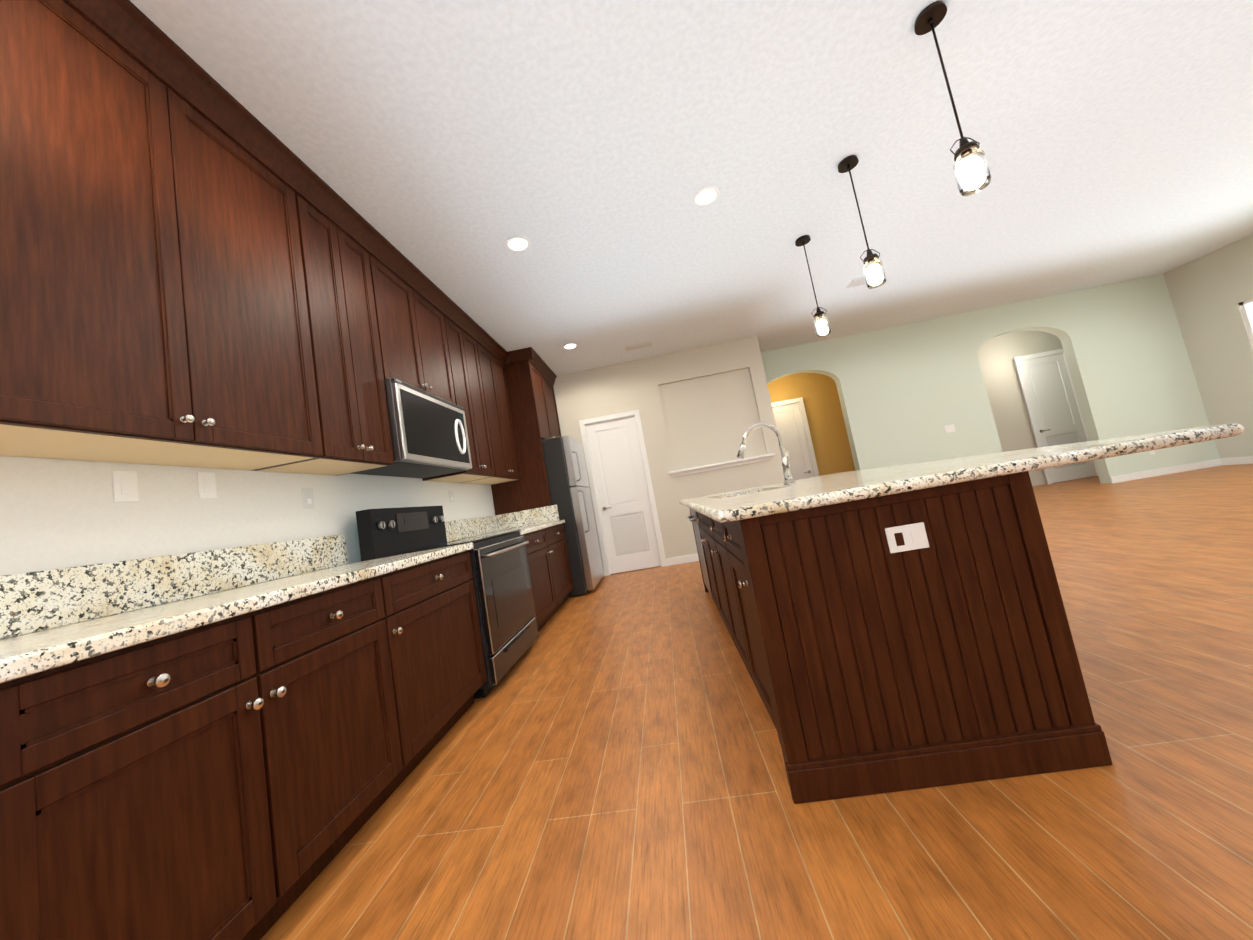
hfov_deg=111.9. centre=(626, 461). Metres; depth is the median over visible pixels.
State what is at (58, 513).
wall
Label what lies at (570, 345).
recessed light
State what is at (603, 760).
floor
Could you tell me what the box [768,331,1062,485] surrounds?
wall
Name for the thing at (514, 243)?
recessed light
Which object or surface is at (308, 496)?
outlet
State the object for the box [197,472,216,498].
outlet
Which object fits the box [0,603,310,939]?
base cabinet
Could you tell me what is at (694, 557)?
baseboard
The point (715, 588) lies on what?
base cabinet
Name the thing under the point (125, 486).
outlet
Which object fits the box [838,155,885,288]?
pendant light
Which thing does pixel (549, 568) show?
base cabinet
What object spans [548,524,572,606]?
base cabinet
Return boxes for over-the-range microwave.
[351,378,471,477]
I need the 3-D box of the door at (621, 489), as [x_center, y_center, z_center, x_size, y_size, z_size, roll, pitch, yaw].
[-0.061,0.445,6.186,0.900,2.290,0.141,-10,-5,4]
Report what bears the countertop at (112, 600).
on the base cabinet at (438, 605)
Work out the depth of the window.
5.78 m
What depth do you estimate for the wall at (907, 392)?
6.65 m
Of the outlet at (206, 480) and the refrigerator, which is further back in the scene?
the refrigerator
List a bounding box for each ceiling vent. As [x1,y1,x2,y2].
[625,342,651,350]
[846,273,885,287]
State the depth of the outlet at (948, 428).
6.64 m
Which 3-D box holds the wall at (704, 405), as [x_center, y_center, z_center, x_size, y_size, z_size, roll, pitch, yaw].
[0.319,0.004,6.210,3.770,3.030,0.120,-10,-5,4]
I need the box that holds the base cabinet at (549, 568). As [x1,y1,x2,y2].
[520,528,559,631]
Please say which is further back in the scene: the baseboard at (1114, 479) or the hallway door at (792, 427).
the hallway door at (792, 427)
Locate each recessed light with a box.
[505,236,530,251]
[563,343,577,348]
[693,186,718,206]
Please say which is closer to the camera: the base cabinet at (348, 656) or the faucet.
the base cabinet at (348, 656)
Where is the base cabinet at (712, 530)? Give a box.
[705,516,740,655]
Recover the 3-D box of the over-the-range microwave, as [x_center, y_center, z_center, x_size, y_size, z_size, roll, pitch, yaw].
[-1.602,-0.194,3.164,0.475,0.541,0.952,-10,-5,4]
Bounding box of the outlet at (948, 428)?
[944,424,955,432]
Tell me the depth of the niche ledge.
6.02 m
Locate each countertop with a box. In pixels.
[0,534,473,682]
[445,505,564,541]
[679,423,1243,522]
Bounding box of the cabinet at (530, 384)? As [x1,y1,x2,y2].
[491,347,561,530]
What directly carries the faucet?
on the countertop at (800, 494)
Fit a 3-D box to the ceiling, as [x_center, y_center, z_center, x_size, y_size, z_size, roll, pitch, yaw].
[2.930,-2.393,2.601,10.840,0.100,12.400,-10,-5,4]
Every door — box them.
[579,409,666,575]
[772,397,818,479]
[1014,348,1097,484]
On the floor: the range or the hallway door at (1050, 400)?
the range
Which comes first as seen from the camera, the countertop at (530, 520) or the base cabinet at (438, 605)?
the base cabinet at (438, 605)
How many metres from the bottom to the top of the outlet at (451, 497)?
0.120 m
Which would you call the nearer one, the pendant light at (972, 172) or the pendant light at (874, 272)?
the pendant light at (972, 172)
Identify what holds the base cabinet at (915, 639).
on the floor
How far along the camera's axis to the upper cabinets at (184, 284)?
1.60 m
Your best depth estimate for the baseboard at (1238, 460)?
6.11 m
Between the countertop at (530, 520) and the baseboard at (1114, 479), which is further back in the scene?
the baseboard at (1114, 479)
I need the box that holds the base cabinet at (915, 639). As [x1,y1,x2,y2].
[713,471,1112,803]
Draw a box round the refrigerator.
[542,435,603,597]
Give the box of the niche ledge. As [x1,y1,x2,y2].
[669,453,774,476]
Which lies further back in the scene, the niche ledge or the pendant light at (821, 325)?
the niche ledge
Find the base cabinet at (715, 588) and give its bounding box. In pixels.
[696,511,728,631]
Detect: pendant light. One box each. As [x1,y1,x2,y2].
[795,235,830,336]
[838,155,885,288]
[914,1,991,196]
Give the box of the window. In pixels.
[1239,299,1252,344]
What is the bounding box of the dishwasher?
[687,509,711,596]
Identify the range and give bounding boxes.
[356,506,538,698]
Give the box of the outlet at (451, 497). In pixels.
[449,491,453,502]
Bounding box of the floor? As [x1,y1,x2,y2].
[261,464,1252,939]
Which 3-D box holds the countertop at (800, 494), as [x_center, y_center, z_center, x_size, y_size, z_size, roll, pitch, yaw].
[1.175,0.159,2.762,1.560,0.040,2.965,-10,-5,4]
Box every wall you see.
[0,456,494,638]
[553,336,783,573]
[761,274,1219,483]
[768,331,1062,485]
[1163,234,1252,458]
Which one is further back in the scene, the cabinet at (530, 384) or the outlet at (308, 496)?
the cabinet at (530, 384)
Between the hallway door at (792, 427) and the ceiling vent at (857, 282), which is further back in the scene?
the hallway door at (792, 427)
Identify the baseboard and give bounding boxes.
[666,554,698,565]
[1110,459,1221,482]
[1220,456,1252,464]
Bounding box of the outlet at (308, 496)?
[302,487,314,507]
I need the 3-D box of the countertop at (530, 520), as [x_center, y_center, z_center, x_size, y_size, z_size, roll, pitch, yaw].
[-1.204,0.622,4.240,0.824,0.225,1.544,-10,-5,4]
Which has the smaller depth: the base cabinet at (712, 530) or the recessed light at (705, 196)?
the base cabinet at (712, 530)
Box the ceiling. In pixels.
[63,0,1252,375]
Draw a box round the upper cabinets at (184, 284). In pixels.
[0,0,521,484]
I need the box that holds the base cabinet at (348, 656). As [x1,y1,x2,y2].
[284,571,419,882]
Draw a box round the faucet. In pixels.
[737,423,795,485]
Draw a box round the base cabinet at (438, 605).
[396,551,486,761]
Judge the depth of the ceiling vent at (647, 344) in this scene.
5.72 m
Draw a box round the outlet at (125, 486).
[112,470,138,501]
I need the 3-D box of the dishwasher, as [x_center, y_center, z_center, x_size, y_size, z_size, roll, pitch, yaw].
[0.925,0.714,3.747,0.661,0.767,0.600,-10,-5,4]
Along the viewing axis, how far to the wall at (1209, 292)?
6.07 m
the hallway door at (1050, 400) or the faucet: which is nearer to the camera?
the faucet
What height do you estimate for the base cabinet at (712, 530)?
0.872 m

